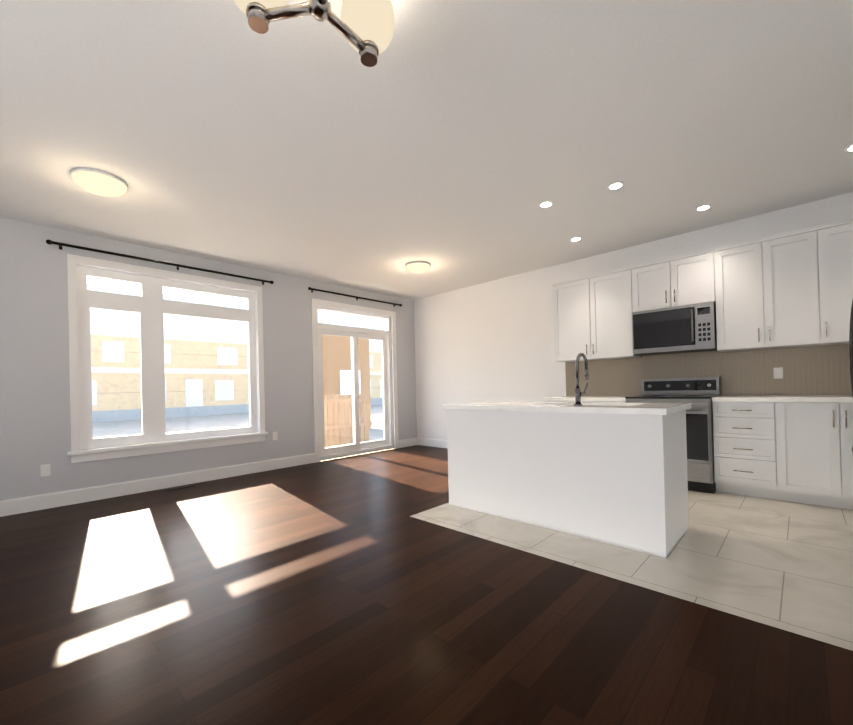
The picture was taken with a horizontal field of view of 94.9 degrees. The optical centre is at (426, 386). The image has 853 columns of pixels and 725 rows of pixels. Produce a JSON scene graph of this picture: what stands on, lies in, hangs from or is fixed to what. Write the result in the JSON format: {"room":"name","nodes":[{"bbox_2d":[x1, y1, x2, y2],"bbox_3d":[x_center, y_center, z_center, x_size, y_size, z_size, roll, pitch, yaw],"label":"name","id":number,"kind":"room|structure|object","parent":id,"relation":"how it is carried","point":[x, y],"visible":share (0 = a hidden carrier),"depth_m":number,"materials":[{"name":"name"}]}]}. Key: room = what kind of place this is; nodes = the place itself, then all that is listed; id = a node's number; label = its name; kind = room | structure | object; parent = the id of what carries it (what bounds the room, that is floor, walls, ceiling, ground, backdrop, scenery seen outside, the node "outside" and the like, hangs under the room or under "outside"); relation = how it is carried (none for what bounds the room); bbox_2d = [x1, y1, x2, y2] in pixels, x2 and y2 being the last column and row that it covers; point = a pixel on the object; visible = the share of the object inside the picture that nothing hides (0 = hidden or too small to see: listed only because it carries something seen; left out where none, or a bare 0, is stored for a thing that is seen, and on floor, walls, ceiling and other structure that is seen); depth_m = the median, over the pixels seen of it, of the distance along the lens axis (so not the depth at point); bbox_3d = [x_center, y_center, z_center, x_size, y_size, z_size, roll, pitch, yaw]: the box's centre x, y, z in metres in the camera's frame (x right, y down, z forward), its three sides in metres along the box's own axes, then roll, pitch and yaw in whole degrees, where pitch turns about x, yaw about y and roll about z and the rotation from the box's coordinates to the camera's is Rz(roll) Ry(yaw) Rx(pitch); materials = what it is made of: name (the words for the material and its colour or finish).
{"room":"kitchen","nodes":[
{"label":"kitchen","id":0,"kind":"room"},
{"bbox_2d":[0,217,416,500],"bbox_3d":[-3.023,-0.202,4.626,0.200,2.740,8.320,-2,0,44],"label":"wall","id":1,"kind":"structure","parent":0,"point":[35,431],"depth_m":4.04,"materials":[{"name":"paint"}]},
{"bbox_2d":[40,464,50,476],"bbox_3d":[-3.671,0.811,3.771,0.008,0.114,0.070,-2,0,44],"label":"outlet","id":2,"kind":"object","parent":1,"relation":"attached to","point":[45,470],"visible":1,"depth_m":3.77,"materials":[{"name":"white plastic"}]},
{"bbox_2d":[0,453,315,516],"bbox_3d":[-3.648,1.109,3.782,0.015,0.142,5.740,-2,0,44],"label":"baseboard","id":3,"kind":"structure","parent":1,"relation":"attached to","point":[38,502],"depth_m":4.29,"materials":[{"name":"white wood"}]},
{"bbox_2d":[46,239,273,284],"bbox_3d":[-2.892,-1.401,4.575,0.109,0.060,2.238,-2,0,44],"label":"curtain rod","id":4,"kind":"object","parent":1,"relation":"attached to","point":[50,242],"visible":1,"depth_m":4.33,"materials":[{"name":"brown metal"}]},
{"bbox_2d":[67,254,267,462],"bbox_3d":[-2.952,-0.288,4.670,0.245,2.090,2.015,-2,0,44],"label":"window","id":5,"kind":"structure","parent":1,"relation":"in","point":[150,305],"depth_m":4.45,"materials":[{"name":"white"}]},
{"bbox_2d":[273,432,277,439],"bbox_3d":[-2.095,0.689,5.416,0.008,0.114,0.070,-2,0,44],"label":"outlet","id":6,"kind":"object","parent":1,"relation":"attached to","point":[275,435],"visible":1,"depth_m":5.42,"materials":[{"name":"white plastic"}]},
{"bbox_2d":[311,298,398,461],"bbox_3d":[-1.170,-0.097,6.510,0.178,2.455,1.670,-2,0,44],"label":"sliding glass door","id":7,"kind":"structure","parent":1,"relation":"in","point":[357,446],"depth_m":6.49,"materials":[{"name":"white"}]},
{"bbox_2d":[308,287,401,306],"bbox_3d":[-1.113,-1.446,6.428,0.109,0.060,1.858,-2,0,44],"label":"curtain rod","id":8,"kind":"object","parent":1,"relation":"attached to","point":[356,297],"visible":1,"depth_m":6.28,"materials":[{"name":"brown metal"}]},
{"bbox_2d":[399,438,415,447],"bbox_3d":[-0.352,1.043,7.215,0.015,0.142,0.460,-2,0,44],"label":"baseboard","id":9,"kind":"structure","parent":1,"relation":"attached to","point":[411,441],"depth_m":7.20,"materials":[{"name":"white wood"}]},
{"bbox_2d":[0,445,852,724],"bbox_3d":[-0.645,1.151,2.369,6.300,0.100,7.920,-2,0,44],"label":"floor","id":10,"kind":"structure","parent":0,"point":[349,590],"depth_m":1.76,"materials":[{"name":"brown wood"}]},
{"bbox_2d":[163,484,195,490],"bbox_3d":[-2.828,1.159,4.479,0.110,0.008,0.300,-2,0,44],"label":"floor vent","id":11,"kind":"object","parent":10,"relation":"in","point":[178,487],"visible":1,"depth_m":4.46,"materials":[{"name":"brown metal"}]},
{"bbox_2d":[0,0,852,299],"bbox_3d":[-0.715,-1.713,2.381,6.700,0.150,8.320,-2,0,44],"label":"ceiling","id":12,"kind":"structure","parent":0,"point":[454,142],"depth_m":2.51,"materials":[{"name":"paint"}]},
{"bbox_2d":[70,168,127,196],"bbox_3d":[-2.521,-1.544,3.023,0.344,0.094,0.344,-2,0,44],"label":"dome ceiling light","id":13,"kind":"object","parent":12,"relation":"attached to","point":[97,182],"visible":1,"depth_m":2.94,"materials":[{"name":"white glass"}]},
{"bbox_2d":[234,0,394,66],"bbox_3d":[-0.344,-1.478,1.416,0.592,0.345,0.592,-2,0,44],"label":"ceiling light","id":14,"kind":"object","parent":12,"relation":"hanging from","point":[365,28],"visible":1,"depth_m":1.48,"materials":[{"name":"white glass"}]},
{"bbox_2d":[405,261,430,272],"bbox_3d":[-0.113,-1.593,5.300,0.344,0.094,0.344,-2,0,44],"label":"dome ceiling light","id":15,"kind":"object","parent":12,"relation":"attached to","point":[418,266],"visible":1,"depth_m":5.20,"materials":[{"name":"white glass"}]},
{"bbox_2d":[539,201,552,207],"bbox_3d":[1.101,-1.673,3.606,0.123,0.008,0.123,-2,0,38],"label":"recessed light","id":16,"kind":"object","parent":12,"relation":"in","point":[545,204],"depth_m":3.60,"materials":[{"name":"white"}]},
{"bbox_2d":[570,237,581,240],"bbox_3d":[1.712,-1.685,4.488,0.123,0.008,0.123,-2,0,35],"label":"recessed light","id":17,"kind":"object","parent":12,"relation":"in","point":[574,238],"depth_m":4.48,"materials":[{"name":"white"}]},
{"bbox_2d":[608,182,623,189],"bbox_3d":[1.595,-1.687,3.298,0.123,0.008,0.123,-2,0,38],"label":"recessed light","id":18,"kind":"object","parent":12,"relation":"in","point":[612,186],"depth_m":3.29,"materials":[{"name":"white"}]},
{"bbox_2d":[696,205,710,210],"bbox_3d":[2.660,-1.711,3.758,0.123,0.008,0.123,-2,0,38],"label":"recessed light","id":19,"kind":"object","parent":12,"relation":"in","point":[704,207],"depth_m":3.75,"materials":[{"name":"white"}]},
{"bbox_2d":[845,144,852,151],"bbox_3d":[3.103,-1.725,2.819,0.123,0.008,0.123,-1,0,23],"label":"recessed light","id":20,"kind":"object","parent":12,"relation":"in","point":[850,148],"depth_m":2.85,"materials":[{"name":"white"}]},
{"bbox_2d":[410,490,852,650],"bbox_3d":[2.114,1.087,3.164,3.420,0.100,2.950,-2,0,44],"label":"floor","id":21,"kind":"structure","parent":0,"point":[784,565],"depth_m":2.39,"materials":[{"name":"beige tile"}]},
{"bbox_2d":[447,410,688,557],"bbox_3d":[1.051,0.626,3.226,1.740,0.876,0.660,-2,0,44],"label":"kitchen island","id":22,"kind":"object","parent":21,"relation":"on","point":[614,474],"depth_m":2.77,"materials":[{"name":"white wood"}]},
{"bbox_2d":[442,402,689,413],"bbox_3d":[1.040,0.168,3.228,1.800,0.040,0.720,-2,0,44],"label":"island countertop","id":23,"kind":"structure","parent":22,"relation":"on","point":[534,407],"depth_m":2.86,"materials":[{"name":"white stone"}]},
{"bbox_2d":[574,353,588,405],"bbox_3d":[1.195,-0.055,2.948,0.111,0.396,0.217,-2,0,44],"label":"island faucet","id":24,"kind":"object","parent":23,"relation":"on","point":[578,393],"visible":1,"depth_m":2.90,"materials":[{"name":"silver metal"}]},
{"bbox_2d":[545,396,628,402],"bbox_3d":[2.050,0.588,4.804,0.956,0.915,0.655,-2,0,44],"label":"countertop","id":25,"kind":"structure","parent":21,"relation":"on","point":[614,399],"depth_m":4.58,"materials":[{"name":"white stone"}]},
{"bbox_2d":[625,377,720,493],"bbox_3d":[2.627,0.471,4.172,0.750,1.115,0.741,-2,0,44],"label":"range","id":26,"kind":"object","parent":21,"relation":"on","point":[698,393],"visible":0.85,"depth_m":3.81,"materials":[{"name":"silver metal"}]},
{"bbox_2d":[712,403,787,500],"bbox_3d":[3.138,0.577,3.784,0.510,0.876,0.619,-2,0,44],"label":"base cabinet","id":27,"kind":"object","parent":21,"relation":"on","point":[750,440],"depth_m":3.55,"materials":[{"name":"white wood"}]},
{"bbox_2d":[712,395,852,402],"bbox_3d":[3.529,0.108,3.388,1.642,0.040,0.635,-2,0,44],"label":"countertop","id":28,"kind":"structure","parent":27,"relation":"on","point":[737,398],"depth_m":3.45,"materials":[{"name":"white stone"}]},
{"bbox_2d":[788,403,852,509],"bbox_3d":[3.580,0.564,3.360,0.844,0.876,0.619,-2,0,44],"label":"base cabinet","id":29,"kind":"object","parent":21,"relation":"on","point":[794,448],"depth_m":3.25,"materials":[{"name":"white wood"}]},
{"bbox_2d":[849,300,852,451],"bbox_3d":[2.868,0.124,2.096,0.805,1.780,0.920,-2,0,44],"label":"fridge","id":30,"kind":"object","parent":21,"relation":"on","point":[851,345],"visible":1,"depth_m":2.40,"materials":[{"name":"black"}]},
{"bbox_2d":[414,192,852,439],"bbox_3d":[2.204,-0.327,5.234,6.500,2.740,0.200,-2,0,44],"label":"wall","id":31,"kind":"structure","parent":0,"point":[491,341],"depth_m":5.94,"materials":[{"name":"white paint"}]},
{"bbox_2d":[416,437,447,448],"bbox_3d":[0.875,1.010,6.388,2.930,0.142,0.015,-2,0,44],"label":"baseboard","id":32,"kind":"structure","parent":31,"relation":"attached to","point":[419,441],"depth_m":7.12,"materials":[{"name":"white wood"}]},
{"bbox_2d":[552,266,641,361],"bbox_3d":[2.124,-0.849,4.924,0.955,1.024,0.340,-2,0,44],"label":"upper cabinet","id":33,"kind":"object","parent":31,"relation":"attached to","point":[592,314],"depth_m":4.77,"materials":[{"name":"white wood"}]},
{"bbox_2d":[632,248,715,311],"bbox_3d":[2.740,-1.114,4.328,0.770,0.529,0.340,-2,0,44],"label":"upper cabinet","id":34,"kind":"object","parent":31,"relation":"attached to","point":[687,279],"depth_m":4.17,"materials":[{"name":"white wood"}]},
{"bbox_2d":[632,301,716,355],"bbox_3d":[2.716,-0.607,4.288,0.754,0.474,0.444,-2,0,44],"label":"over-the-range microwave","id":35,"kind":"object","parent":34,"relation":"attached to","point":[689,328],"visible":0.98,"depth_m":4.13,"materials":[{"name":"metal"}]},
{"bbox_2d":[642,351,720,379],"bbox_3d":[2.886,0.325,4.445,0.754,1.394,0.008,-2,0,44],"label":"tile backsplash","id":36,"kind":"structure","parent":31,"relation":"attached to","point":[692,365],"depth_m":4.42,"materials":[{"name":"beige tile"}]},
{"bbox_2d":[565,344,851,395],"bbox_3d":[3.122,-0.131,4.210,3.356,0.462,0.008,-2,0,44],"label":"tile backsplash","id":37,"kind":"structure","parent":31,"relation":"attached to","point":[818,370],"depth_m":3.96,"materials":[{"name":"beige tile"}]},
{"bbox_2d":[773,367,782,378],"bbox_3d":[3.472,-0.129,3.863,0.070,0.110,0.008,-2,0,44],"label":"outlet","id":38,"kind":"object","parent":37,"relation":"attached to","point":[778,373],"visible":1,"depth_m":3.86,"materials":[{"name":"white plastic"}]},
{"bbox_2d":[716,223,831,351],"bbox_3d":[3.312,-0.883,3.784,0.799,1.024,0.340,-2,0,44],"label":"upper cabinet","id":39,"kind":"object","parent":31,"relation":"attached to","point":[790,289],"depth_m":3.63,"materials":[{"name":"white wood"}]},
{"bbox_2d":[832,219,852,344],"bbox_3d":[3.691,-0.893,3.420,0.508,1.024,0.340,-2,0,44],"label":"upper cabinet","id":40,"kind":"object","parent":31,"relation":"attached to","point":[842,231],"depth_m":3.34,"materials":[{"name":"white wood"}]},
{"label":"outside","id":41,"kind":"structure","parent":0,"visible":0},
{"bbox_2d":[92,405,383,445],"bbox_3d":[-25.976,2.499,45.624,89.800,0.300,150.000,-2,0,44],"label":"ground","id":42,"kind":"structure","parent":41,"point":[227,420],"depth_m":19.01,"materials":[{"name":"white snow"}]},
{"bbox_2d":[87,283,383,422],"bbox_3d":[-10.987,-2.024,38.079,10.050,7.950,64.000,-2,0,44],"label":"house","id":43,"kind":"structure","parent":42,"relation":"on","point":[101,365],"depth_m":25.63,"materials":[{"name":"brick"}]},
{"bbox_2d":[317,310,370,432],"bbox_3d":[-3.905,-1.544,14.757,1.550,6.450,3.250,-2,0,44],"label":"house","id":44,"kind":"structure","parent":42,"relation":"on","point":[326,316],"depth_m":14.50,"materials":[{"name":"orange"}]},
{"bbox_2d":[324,394,371,446],"bbox_3d":[-2.120,0.918,9.937,0.100,1.400,1.800,-2,0,44],"label":"fence","id":45,"kind":"object","parent":42,"relation":"on","point":[339,419],"depth_m":9.93,"materials":[{"name":"brown wood"}]},
{"bbox_2d":[323,443,393,460],"bbox_3d":[-1.733,1.402,7.078,1.398,0.390,2.120,-2,0,44],"label":"deck","id":46,"kind":"object","parent":42,"relation":"on","point":[352,455],"depth_m":7.20,"materials":[{"name":"brown wood"}]}
]}

